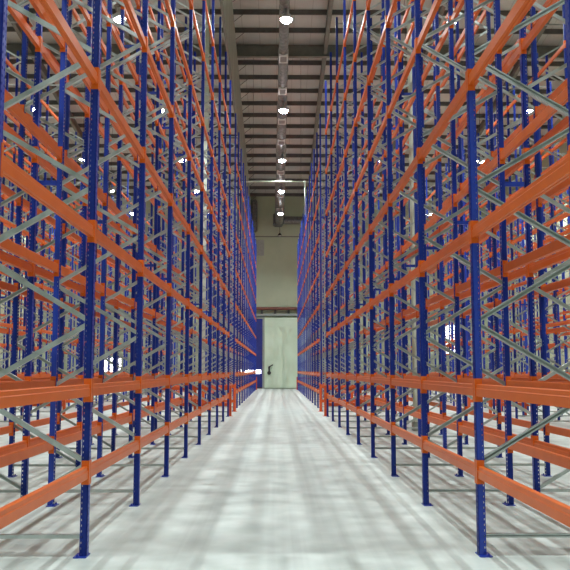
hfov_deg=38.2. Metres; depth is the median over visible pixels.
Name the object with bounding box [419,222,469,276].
beam
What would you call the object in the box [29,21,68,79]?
beam
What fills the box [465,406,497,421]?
beam
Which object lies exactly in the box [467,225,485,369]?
frame
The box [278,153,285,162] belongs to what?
lamp
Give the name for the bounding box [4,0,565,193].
ceiling
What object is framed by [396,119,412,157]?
beam
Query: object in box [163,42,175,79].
beam
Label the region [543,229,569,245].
beam
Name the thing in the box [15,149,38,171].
beam
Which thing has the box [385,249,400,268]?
beam
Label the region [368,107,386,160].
beam
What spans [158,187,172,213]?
beam
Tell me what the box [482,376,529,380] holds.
beam
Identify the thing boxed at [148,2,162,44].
beam
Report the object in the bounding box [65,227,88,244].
beam
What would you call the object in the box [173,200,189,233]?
beam
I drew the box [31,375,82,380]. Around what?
beam
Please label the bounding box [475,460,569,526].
beam
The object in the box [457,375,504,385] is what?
beam
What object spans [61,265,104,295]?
beam
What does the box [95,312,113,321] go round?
beam
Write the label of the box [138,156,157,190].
beam
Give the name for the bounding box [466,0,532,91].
beam
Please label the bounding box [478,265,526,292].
beam
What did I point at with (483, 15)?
beam
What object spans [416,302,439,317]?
beam
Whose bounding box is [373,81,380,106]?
beam
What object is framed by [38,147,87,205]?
beam
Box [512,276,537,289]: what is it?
beam
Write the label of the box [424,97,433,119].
beam
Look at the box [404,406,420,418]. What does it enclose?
beam
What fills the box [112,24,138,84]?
beam
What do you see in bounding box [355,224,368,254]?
beam
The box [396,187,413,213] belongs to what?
beam
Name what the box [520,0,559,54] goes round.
beam
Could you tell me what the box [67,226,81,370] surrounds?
frame
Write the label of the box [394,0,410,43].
beam
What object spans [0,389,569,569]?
floor
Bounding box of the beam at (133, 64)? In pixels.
[124,43,140,81]
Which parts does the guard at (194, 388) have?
rail, post, rail, rail, post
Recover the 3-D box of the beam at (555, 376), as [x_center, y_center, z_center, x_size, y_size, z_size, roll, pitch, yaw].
[7.644,2.562,22.989,0.070,0.214,2.794,0,-6,-1]
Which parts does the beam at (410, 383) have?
rail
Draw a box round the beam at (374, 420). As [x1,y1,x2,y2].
[371,413,390,434]
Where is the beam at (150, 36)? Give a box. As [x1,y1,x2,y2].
[141,7,159,60]
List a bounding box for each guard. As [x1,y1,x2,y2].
[32,400,65,414]
[158,386,231,415]
[171,384,236,411]
[318,384,384,411]
[324,386,396,415]
[467,397,530,411]
[489,399,539,414]
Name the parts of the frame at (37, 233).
post, post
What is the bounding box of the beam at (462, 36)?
[436,28,464,85]
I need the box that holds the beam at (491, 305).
[463,302,494,317]
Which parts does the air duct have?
outlet frame, outlet frame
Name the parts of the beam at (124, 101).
rail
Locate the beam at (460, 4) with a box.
[449,0,463,28]
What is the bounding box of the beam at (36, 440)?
[29,422,81,446]
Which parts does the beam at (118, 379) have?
rail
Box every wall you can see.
[0,135,54,371]
[64,196,495,388]
[498,115,569,372]
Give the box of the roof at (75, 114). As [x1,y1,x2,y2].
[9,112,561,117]
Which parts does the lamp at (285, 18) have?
glass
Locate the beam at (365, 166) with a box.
[354,156,367,191]
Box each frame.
[0,0,7,205]
[0,0,42,496]
[0,0,101,558]
[0,22,22,421]
[0,52,9,307]
[0,79,33,415]
[0,182,11,368]
[0,189,16,368]
[2,181,26,367]
[4,51,49,420]
[7,0,92,476]
[10,206,24,371]
[18,193,42,372]
[24,213,45,370]
[26,117,58,406]
[30,79,69,415]
[33,209,55,371]
[44,132,76,407]
[46,0,148,506]
[48,223,67,369]
[56,1,124,457]
[57,228,76,370]
[62,117,88,406]
[63,149,90,371]
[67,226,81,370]
[75,132,103,407]
[76,163,102,402]
[91,0,141,444]
[93,152,117,401]
[94,176,112,400]
[94,266,109,370]
[96,0,175,476]
[103,166,128,402]
[104,187,121,398]
[108,196,130,394]
[116,0,163,434]
[117,178,132,397]
[119,208,132,393]
[123,189,145,397]
[125,215,132,392]
[128,0,192,457]
[133,17,176,426]
[142,208,153,393]
[143,214,149,394]
[145,234,161,391]
[146,213,164,392]
[147,54,183,420]
[150,0,204,444]
[150,253,165,364]
[158,227,174,390]
[159,80,193,413]
[162,233,178,390]
[170,0,214,434]
[173,117,199,410]
[173,246,185,384]
[180,16,221,427]
[183,132,208,398]
[188,149,213,398]
[190,51,226,421]
[194,163,217,399]
[198,80,230,416]
[207,113,235,410]
[207,175,220,397]
[212,132,238,407]
[212,211,227,393]
[214,216,230,392]
[219,149,241,404]
[220,223,232,380]
[220,229,232,390]
[221,163,243,402]
[224,175,245,400]
[226,241,238,381]
[226,249,236,383]
[227,245,239,379]
[228,187,247,398]
[230,196,248,397]
[232,205,250,395]
[235,213,251,394]
[238,221,252,393]
[238,227,253,392]
[241,233,254,391]
[241,239,255,390]
[243,244,256,389]
[297,244,308,375]
[298,239,311,390]
[299,233,313,391]
[300,227,313,392]
[301,221,316,393]
[302,213,318,394]
[304,208,319,395]
[305,198,323,397]
[307,187,325,398]
[309,176,329,400]
[311,163,332,402]
[313,149,337,404]
[315,241,325,382]
[316,133,342,407]
[319,114,345,410]
[319,235,330,380]
[319,240,333,388]
[325,81,356,416]
[325,208,342,393]
[327,197,345,394]
[330,52,365,421]
[330,187,350,398]
[334,176,353,397]
[336,17,376,426]
[339,166,360,399]
[341,149,366,399]
[343,0,389,434]
[347,133,369,399]
[352,114,381,410]
[353,0,407,444]
[363,81,396,416]
[366,2,430,457]
[367,246,379,384]
[373,57,408,419]
[375,244,389,391]
[380,17,412,421]
[380,244,395,386]
[385,0,463,476]
[387,239,402,390]
[394,0,442,434]
[395,206,411,394]
[408,187,430,397]
[411,0,468,444]
[414,0,515,505]
[425,179,438,397]
[426,163,451,402]
[427,211,438,394]
[432,187,454,398]
[434,4,502,457]
[441,179,461,400]
[442,149,463,404]
[444,241,454,370]
[445,263,451,371]
[447,133,473,405]
[458,230,472,370]
[461,114,493,406]
[464,0,569,557]
[464,149,492,402]
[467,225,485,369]
[468,252,482,369]
[471,0,551,476]
[477,133,502,407]
[478,216,494,369]
[485,85,524,416]
[486,214,499,360]
[486,233,504,370]
[493,114,528,410]
[499,220,519,370]
[505,53,549,418]
[507,220,528,370]
[512,190,528,370]
[519,2,569,491]
[519,218,540,371]
[529,81,563,416]
[531,24,569,421]
[531,204,549,371]
[533,206,553,369]
[542,167,567,371]
[545,53,569,419]
[549,189,569,365]
[557,150,569,371]
[562,4,569,206]
[564,0,569,139]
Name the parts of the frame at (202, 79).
post, post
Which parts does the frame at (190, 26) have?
post, post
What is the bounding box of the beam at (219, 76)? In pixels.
[214,45,220,81]
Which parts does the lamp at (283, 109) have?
glass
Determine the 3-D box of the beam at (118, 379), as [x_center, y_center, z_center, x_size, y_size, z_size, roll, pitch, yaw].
[-2.947,1.685,14.518,0.070,0.214,2.794,0,-6,-1]
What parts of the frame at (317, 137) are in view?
post, post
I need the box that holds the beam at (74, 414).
[61,410,82,420]
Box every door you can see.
[229,319,262,388]
[264,318,305,387]
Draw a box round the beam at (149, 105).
[139,82,158,125]
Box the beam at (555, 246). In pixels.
[502,234,569,276]
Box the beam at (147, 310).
[135,302,155,317]
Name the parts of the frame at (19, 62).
post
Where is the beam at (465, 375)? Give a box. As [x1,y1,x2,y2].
[464,374,491,378]
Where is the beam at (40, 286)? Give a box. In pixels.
[35,282,42,289]
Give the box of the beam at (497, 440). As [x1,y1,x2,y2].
[458,422,506,449]
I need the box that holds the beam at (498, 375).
[497,374,542,379]
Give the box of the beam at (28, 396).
[0,378,91,408]
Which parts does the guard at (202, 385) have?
post, post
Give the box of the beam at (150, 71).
[147,60,161,99]
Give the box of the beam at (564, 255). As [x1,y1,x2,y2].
[527,248,569,276]
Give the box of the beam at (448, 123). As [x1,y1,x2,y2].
[423,122,449,160]
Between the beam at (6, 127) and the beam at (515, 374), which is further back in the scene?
the beam at (515, 374)
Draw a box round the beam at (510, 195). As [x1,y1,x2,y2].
[509,178,534,198]
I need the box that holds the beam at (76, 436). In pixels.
[56,422,101,444]
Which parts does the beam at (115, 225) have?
rail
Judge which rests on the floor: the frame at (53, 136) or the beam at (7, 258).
the frame at (53, 136)
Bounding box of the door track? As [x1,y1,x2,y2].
[226,314,337,315]
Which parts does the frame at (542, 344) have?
post, post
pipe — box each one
[197,307,352,313]
[242,58,312,214]
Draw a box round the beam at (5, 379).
[0,378,14,380]
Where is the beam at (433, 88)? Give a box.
[413,77,435,122]
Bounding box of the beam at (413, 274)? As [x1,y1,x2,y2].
[389,261,418,296]
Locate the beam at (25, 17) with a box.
[11,0,26,21]
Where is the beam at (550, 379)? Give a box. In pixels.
[543,375,569,381]
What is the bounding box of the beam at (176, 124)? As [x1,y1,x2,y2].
[174,113,190,160]
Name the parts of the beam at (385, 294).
rail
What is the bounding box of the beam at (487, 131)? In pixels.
[486,106,506,134]
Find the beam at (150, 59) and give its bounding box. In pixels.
[147,47,173,117]
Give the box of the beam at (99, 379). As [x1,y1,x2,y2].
[58,375,102,385]
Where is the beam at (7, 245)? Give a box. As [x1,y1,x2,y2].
[0,239,58,276]
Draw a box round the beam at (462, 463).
[422,436,475,482]
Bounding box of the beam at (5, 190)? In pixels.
[1,183,20,205]
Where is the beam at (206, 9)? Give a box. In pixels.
[205,1,213,45]
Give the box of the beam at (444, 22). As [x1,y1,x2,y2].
[433,0,454,45]
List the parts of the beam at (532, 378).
rail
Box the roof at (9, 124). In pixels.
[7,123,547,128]
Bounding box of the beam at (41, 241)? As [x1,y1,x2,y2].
[22,230,43,244]
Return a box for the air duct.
[273,0,329,226]
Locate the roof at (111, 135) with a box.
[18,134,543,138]
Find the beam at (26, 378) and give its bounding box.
[0,376,30,382]
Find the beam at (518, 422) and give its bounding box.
[498,413,544,432]
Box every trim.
[108,236,492,237]
[245,316,264,388]
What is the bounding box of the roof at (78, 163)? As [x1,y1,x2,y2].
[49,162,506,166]
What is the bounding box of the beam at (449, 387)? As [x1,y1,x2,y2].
[421,376,473,401]
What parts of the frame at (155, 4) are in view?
post, post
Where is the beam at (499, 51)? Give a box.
[497,0,535,53]
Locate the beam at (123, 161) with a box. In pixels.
[121,152,138,185]
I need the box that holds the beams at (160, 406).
[0,0,569,423]
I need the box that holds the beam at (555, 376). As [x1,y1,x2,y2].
[541,373,564,378]
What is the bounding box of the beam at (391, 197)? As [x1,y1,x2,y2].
[388,149,416,206]
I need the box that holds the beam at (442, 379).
[427,374,456,381]
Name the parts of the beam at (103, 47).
rail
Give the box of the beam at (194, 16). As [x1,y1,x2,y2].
[193,8,204,60]
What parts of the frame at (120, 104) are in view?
post, post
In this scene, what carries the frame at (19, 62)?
on the floor
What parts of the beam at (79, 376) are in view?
rail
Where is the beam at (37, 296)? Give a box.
[20,287,62,308]
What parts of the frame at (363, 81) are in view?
post, post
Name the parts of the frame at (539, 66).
post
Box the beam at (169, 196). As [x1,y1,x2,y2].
[146,155,172,206]
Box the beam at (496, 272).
[455,263,501,296]
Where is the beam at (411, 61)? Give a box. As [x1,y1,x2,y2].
[387,40,414,117]
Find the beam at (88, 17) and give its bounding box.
[77,0,91,27]
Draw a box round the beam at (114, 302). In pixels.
[85,286,117,308]
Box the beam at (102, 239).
[96,221,143,276]
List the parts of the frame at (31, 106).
post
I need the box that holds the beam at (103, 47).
[92,16,122,84]
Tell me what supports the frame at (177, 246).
on the floor
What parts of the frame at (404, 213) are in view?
post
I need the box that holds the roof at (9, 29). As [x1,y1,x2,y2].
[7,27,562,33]
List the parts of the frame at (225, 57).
post, post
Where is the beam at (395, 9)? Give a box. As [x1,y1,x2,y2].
[383,3,396,46]
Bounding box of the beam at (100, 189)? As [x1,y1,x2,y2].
[98,187,115,205]
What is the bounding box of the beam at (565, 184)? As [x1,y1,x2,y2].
[538,178,569,206]
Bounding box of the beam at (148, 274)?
[144,266,170,295]
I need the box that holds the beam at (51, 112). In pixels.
[48,107,68,128]
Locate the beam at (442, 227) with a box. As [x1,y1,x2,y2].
[439,202,468,234]
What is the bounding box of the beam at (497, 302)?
[495,291,538,306]
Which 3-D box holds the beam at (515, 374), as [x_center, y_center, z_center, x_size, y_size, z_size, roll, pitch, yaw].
[7.614,2.850,25.774,0.070,0.214,2.794,0,-6,-1]
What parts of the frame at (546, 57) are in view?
post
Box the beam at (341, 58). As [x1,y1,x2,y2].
[336,48,342,82]
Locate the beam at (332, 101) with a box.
[330,82,335,110]
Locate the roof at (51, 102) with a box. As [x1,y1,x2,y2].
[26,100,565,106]
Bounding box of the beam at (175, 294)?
[171,283,189,308]
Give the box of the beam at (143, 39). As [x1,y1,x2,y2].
[123,0,147,52]
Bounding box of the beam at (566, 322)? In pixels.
[546,320,569,327]
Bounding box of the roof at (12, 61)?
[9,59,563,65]
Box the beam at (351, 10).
[343,0,352,46]
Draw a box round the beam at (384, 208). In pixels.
[369,194,387,234]
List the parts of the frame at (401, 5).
post, post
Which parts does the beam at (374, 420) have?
rail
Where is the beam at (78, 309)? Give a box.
[63,300,94,316]
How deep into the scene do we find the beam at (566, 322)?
22.94 m
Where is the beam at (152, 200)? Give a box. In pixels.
[145,188,160,213]
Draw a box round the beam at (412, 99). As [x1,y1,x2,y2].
[399,89,415,126]
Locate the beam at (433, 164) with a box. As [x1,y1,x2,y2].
[414,160,436,191]
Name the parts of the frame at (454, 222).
post, post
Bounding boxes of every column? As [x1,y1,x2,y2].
[201,0,209,399]
[406,0,417,430]
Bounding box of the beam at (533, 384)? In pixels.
[506,376,569,389]
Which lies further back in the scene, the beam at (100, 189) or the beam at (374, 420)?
the beam at (100, 189)
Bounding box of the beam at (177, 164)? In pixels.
[174,154,184,180]
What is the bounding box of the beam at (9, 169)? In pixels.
[0,142,95,242]
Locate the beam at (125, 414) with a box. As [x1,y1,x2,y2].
[116,410,134,419]
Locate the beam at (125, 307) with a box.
[118,301,136,314]
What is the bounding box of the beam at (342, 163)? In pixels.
[337,156,343,180]
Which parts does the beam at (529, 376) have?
rail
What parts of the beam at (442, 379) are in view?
rail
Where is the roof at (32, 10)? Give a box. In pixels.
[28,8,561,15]
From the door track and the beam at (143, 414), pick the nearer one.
the beam at (143, 414)
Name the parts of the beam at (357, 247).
rail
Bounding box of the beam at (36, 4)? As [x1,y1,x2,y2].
[29,0,65,51]
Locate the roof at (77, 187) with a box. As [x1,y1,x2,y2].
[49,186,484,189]
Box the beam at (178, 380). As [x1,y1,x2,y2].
[170,374,188,384]
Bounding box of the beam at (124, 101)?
[123,96,139,129]
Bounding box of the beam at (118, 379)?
[104,374,132,382]
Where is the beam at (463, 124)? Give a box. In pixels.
[437,116,466,161]
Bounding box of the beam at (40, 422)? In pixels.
[14,413,59,431]
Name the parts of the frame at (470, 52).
post, plate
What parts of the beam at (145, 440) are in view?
rail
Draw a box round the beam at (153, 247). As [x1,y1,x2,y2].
[137,228,156,252]
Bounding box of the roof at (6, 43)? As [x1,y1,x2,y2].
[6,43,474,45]
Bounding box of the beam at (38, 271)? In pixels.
[34,264,84,295]
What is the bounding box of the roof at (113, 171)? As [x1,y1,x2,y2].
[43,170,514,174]
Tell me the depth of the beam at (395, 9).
20.78 m
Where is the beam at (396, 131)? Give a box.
[384,123,398,157]
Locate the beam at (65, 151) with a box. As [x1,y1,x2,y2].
[26,112,66,155]
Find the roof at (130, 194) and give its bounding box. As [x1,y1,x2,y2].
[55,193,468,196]
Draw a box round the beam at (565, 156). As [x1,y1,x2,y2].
[541,151,567,174]
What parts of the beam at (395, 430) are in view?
rail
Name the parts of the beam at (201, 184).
rail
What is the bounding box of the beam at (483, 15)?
[457,5,486,61]
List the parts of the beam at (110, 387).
rail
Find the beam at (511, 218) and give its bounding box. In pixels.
[493,200,535,234]
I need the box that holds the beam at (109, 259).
[97,249,114,265]
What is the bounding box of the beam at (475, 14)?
[473,0,485,20]
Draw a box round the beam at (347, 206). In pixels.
[345,184,354,213]
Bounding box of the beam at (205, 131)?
[204,118,212,156]
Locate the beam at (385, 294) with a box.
[369,284,388,308]
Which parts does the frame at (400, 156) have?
post, post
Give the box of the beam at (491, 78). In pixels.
[489,23,531,81]
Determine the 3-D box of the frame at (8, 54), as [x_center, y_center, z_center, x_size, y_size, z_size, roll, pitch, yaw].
[-9.973,-1.769,27.467,1.133,12.500,0.200,0,-6,-1]
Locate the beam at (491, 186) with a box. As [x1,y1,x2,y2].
[476,149,523,198]
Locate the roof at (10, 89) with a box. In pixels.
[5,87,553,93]
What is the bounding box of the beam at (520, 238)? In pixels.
[511,228,536,244]
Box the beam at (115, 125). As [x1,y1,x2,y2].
[110,112,136,160]
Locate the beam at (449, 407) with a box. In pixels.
[440,402,462,411]
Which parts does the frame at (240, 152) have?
post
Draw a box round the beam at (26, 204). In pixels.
[23,198,64,233]
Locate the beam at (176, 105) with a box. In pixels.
[175,101,185,129]
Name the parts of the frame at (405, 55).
post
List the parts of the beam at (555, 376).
rail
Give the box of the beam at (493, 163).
[453,150,498,206]
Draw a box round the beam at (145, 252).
[144,250,159,267]
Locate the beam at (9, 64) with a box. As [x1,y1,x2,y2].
[6,58,21,80]
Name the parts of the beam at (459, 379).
rail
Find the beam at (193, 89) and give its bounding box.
[192,76,203,125]
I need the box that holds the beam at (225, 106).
[221,82,226,110]
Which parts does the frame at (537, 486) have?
post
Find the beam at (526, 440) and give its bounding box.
[483,426,531,445]
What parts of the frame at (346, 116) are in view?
post, post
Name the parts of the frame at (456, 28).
post, post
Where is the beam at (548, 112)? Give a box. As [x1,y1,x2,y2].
[499,86,567,163]
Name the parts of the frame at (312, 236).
post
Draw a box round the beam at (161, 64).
[160,58,169,91]
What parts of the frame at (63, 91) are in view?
plate, post, post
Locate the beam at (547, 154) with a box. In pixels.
[530,149,548,169]
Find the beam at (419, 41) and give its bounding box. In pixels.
[415,0,441,54]
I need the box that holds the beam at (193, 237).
[190,224,202,253]
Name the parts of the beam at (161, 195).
rail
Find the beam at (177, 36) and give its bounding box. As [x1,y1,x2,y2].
[175,16,191,84]
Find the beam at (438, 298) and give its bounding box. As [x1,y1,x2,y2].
[425,285,454,308]
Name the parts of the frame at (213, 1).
post, post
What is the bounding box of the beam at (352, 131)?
[344,124,353,156]
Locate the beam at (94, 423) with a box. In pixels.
[92,413,115,426]
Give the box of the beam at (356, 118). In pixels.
[354,83,366,126]
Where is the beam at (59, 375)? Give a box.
[20,374,60,379]
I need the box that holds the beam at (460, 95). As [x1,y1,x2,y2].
[417,72,466,163]
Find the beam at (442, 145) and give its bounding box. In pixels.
[435,124,457,156]
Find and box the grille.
[280,57,286,61]
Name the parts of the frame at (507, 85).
post, post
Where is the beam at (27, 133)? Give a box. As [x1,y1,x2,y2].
[24,128,46,153]
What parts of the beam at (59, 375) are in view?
rail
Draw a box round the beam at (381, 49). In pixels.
[371,49,381,82]
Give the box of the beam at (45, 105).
[27,84,48,109]
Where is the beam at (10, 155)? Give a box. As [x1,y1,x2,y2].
[6,151,30,172]
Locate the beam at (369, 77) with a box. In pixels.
[367,25,385,85]
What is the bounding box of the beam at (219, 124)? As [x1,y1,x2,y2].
[214,100,220,129]
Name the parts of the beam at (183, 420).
rail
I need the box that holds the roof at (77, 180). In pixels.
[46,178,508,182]
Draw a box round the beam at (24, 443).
[0,436,28,455]
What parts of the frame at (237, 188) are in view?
post, post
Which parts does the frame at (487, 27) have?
post, post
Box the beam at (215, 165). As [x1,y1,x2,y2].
[213,154,219,180]
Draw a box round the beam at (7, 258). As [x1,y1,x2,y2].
[0,250,34,276]
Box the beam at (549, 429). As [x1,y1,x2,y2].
[545,423,569,436]
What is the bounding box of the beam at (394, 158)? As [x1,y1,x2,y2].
[382,150,395,181]
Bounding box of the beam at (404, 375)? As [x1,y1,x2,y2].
[403,374,419,379]
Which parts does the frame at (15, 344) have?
post, post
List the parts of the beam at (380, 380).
rail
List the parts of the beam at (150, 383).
rail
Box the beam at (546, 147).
[540,138,559,154]
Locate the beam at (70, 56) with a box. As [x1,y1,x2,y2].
[66,44,108,117]
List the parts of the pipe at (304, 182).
hanger rod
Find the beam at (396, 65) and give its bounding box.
[383,59,397,98]
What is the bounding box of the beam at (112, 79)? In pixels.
[101,58,118,94]
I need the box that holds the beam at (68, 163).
[63,148,106,205]
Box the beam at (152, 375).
[134,374,153,380]
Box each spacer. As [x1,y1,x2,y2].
[37,180,56,185]
[426,246,438,249]
[458,221,468,224]
[505,182,524,186]
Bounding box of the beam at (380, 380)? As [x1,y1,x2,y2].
[370,374,389,384]
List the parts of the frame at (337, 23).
post, post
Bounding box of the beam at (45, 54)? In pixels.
[41,38,89,117]
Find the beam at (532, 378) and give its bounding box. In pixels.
[530,376,569,382]
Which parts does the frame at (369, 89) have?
post, post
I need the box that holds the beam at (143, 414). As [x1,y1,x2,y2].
[133,406,153,420]
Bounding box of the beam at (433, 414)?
[418,408,441,418]
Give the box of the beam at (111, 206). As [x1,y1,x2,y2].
[108,199,135,233]
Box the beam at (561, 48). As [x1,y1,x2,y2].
[538,41,563,76]
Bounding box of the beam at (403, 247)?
[401,232,417,254]
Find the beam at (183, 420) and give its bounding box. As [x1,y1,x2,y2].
[169,413,187,434]
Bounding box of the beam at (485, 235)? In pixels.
[461,229,492,254]
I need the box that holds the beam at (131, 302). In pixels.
[106,287,134,308]
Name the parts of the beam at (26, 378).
rail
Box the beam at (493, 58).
[454,56,494,118]
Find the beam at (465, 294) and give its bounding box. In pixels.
[440,289,470,308]
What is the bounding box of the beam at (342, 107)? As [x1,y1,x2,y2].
[336,98,343,129]
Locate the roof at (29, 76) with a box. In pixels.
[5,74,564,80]
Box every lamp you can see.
[79,84,84,160]
[113,7,125,22]
[278,101,288,112]
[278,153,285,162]
[278,185,284,192]
[279,7,292,23]
[477,82,484,162]
[526,26,532,112]
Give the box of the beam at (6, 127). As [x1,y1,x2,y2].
[3,122,37,162]
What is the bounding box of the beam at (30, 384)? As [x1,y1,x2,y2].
[0,376,55,389]
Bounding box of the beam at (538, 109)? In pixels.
[535,79,567,117]
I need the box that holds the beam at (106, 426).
[103,413,131,430]
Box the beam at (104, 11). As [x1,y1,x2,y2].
[102,1,110,26]
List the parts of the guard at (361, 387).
post, rail, rail, rail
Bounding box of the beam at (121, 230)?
[120,228,137,249]
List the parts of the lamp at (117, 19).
glass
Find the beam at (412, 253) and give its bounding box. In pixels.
[397,251,414,266]
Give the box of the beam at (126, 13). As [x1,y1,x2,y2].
[124,7,141,49]
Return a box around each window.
[104,357,121,371]
[446,325,454,353]
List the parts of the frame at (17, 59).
post, post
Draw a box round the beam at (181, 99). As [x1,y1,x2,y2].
[176,84,183,107]
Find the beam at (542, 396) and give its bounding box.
[474,378,569,407]
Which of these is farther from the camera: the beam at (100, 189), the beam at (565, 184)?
the beam at (100, 189)
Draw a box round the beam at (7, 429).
[0,422,13,435]
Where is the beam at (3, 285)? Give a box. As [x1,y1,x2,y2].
[0,281,17,295]
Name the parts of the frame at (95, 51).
plate, post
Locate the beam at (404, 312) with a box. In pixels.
[402,304,418,317]
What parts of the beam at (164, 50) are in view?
rail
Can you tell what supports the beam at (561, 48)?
attached to the frame at (563, 5)
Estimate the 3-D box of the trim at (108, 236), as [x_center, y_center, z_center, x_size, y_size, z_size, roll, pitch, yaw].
[-0.721,-4.477,76.348,41.000,0.090,0.030,0,-6,-1]
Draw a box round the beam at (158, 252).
[157,249,166,262]
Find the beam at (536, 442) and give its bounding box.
[532,435,569,456]
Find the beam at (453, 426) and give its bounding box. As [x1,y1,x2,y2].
[428,413,457,430]
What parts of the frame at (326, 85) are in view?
post, post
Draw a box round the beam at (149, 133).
[146,125,161,156]
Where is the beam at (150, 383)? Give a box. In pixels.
[141,375,169,392]
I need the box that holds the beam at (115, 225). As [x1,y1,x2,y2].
[87,198,119,233]
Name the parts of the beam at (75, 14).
rail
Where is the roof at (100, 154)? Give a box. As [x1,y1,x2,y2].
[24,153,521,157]
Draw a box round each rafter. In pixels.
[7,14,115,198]
[113,1,181,199]
[306,0,333,203]
[374,0,447,198]
[443,10,556,194]
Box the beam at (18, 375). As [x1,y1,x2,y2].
[17,373,39,377]
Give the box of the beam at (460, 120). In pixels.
[458,78,488,126]
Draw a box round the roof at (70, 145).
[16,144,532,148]
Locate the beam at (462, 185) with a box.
[460,159,489,190]
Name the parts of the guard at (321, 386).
post, rail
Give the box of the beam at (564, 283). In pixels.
[541,278,569,296]
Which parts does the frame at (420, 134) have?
post, post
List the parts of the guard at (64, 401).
post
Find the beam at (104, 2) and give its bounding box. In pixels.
[103,0,119,34]
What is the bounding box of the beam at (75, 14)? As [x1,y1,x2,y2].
[72,8,100,60]
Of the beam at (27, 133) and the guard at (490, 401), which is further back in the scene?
the guard at (490, 401)
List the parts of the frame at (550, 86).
post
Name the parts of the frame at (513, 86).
post, post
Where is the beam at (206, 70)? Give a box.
[205,60,213,99]
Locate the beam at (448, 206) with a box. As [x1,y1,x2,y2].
[424,195,452,234]
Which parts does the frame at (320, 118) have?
post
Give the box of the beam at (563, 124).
[523,116,568,163]
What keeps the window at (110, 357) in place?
in the wall at (276, 271)
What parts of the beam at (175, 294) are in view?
rail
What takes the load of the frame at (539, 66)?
on the floor
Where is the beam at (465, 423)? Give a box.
[442,413,473,428]
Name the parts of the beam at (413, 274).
rail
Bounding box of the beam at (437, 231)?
[415,226,438,253]
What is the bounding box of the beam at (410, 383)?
[390,375,420,392]
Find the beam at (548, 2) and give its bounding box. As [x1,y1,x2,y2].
[532,0,552,27]
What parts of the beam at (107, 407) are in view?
rail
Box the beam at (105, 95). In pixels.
[99,70,145,163]
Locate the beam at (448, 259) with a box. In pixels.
[438,250,459,268]
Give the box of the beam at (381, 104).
[371,100,382,129]
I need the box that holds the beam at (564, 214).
[542,207,569,226]
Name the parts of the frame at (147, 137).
post, post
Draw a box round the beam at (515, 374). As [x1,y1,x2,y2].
[514,373,541,377]
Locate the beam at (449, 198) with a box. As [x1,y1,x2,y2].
[436,188,459,211]
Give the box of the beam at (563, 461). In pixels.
[507,436,569,469]
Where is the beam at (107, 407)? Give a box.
[92,404,111,414]
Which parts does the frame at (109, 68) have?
post, post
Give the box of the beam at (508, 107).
[507,80,531,111]
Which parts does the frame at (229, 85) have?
post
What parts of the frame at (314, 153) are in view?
post, post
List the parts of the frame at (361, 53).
post, post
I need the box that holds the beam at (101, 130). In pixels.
[89,113,120,160]
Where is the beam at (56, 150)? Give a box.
[4,93,62,162]
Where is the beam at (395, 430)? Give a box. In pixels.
[391,422,421,452]
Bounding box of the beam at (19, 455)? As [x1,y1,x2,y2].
[0,436,53,467]
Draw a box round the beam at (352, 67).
[344,62,353,99]
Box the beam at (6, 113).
[4,110,19,128]
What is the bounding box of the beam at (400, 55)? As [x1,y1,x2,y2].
[398,22,414,61]
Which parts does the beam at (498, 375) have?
rail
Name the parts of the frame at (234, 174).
post, post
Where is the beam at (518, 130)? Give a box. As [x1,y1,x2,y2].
[491,114,534,157]
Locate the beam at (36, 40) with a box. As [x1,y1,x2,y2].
[8,0,41,51]
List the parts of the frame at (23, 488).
post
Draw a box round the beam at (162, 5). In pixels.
[161,2,170,33]
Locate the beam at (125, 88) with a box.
[123,76,139,117]
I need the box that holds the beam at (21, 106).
[5,89,23,111]
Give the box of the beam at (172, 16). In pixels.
[164,0,174,26]
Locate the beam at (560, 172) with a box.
[470,145,569,243]
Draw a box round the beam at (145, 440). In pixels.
[140,422,169,452]
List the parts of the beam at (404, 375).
rail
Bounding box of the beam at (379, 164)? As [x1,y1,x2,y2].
[372,155,382,180]
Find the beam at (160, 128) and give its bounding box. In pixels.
[159,122,168,148]
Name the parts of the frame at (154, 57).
post, post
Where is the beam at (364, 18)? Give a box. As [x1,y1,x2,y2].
[353,10,365,62]
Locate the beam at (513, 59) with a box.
[474,40,519,115]
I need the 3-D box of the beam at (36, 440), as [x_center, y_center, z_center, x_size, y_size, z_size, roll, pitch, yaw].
[-3.239,2.132,11.654,0.070,0.214,2.794,0,-6,-1]
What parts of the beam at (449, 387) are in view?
rail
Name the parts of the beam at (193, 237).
rail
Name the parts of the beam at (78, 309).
rail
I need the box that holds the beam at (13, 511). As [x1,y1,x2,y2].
[0,460,89,528]
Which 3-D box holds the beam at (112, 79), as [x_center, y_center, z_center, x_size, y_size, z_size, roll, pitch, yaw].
[-4.395,-5.238,20.849,0.070,0.214,2.794,0,-6,-1]
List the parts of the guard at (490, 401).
post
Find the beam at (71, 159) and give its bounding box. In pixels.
[70,158,97,186]
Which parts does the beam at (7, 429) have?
rail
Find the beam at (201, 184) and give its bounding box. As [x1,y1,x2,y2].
[191,151,203,191]
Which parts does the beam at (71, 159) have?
rail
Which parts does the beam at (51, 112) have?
rail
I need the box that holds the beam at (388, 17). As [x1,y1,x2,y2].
[385,0,396,27]
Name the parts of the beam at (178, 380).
rail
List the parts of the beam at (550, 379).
rail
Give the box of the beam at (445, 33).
[422,27,447,85]
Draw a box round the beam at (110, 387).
[92,376,141,401]
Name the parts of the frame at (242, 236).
post, post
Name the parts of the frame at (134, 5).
post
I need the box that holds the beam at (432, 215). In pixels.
[426,213,435,223]
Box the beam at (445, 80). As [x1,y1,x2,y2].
[434,59,455,100]
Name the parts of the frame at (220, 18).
post, post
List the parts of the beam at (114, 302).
rail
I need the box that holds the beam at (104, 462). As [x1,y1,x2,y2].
[90,436,140,483]
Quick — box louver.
[256,240,263,255]
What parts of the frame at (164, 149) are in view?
post, post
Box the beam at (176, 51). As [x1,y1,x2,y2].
[175,48,185,81]
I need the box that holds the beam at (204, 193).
[203,189,212,213]
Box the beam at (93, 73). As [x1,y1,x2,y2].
[39,0,99,89]

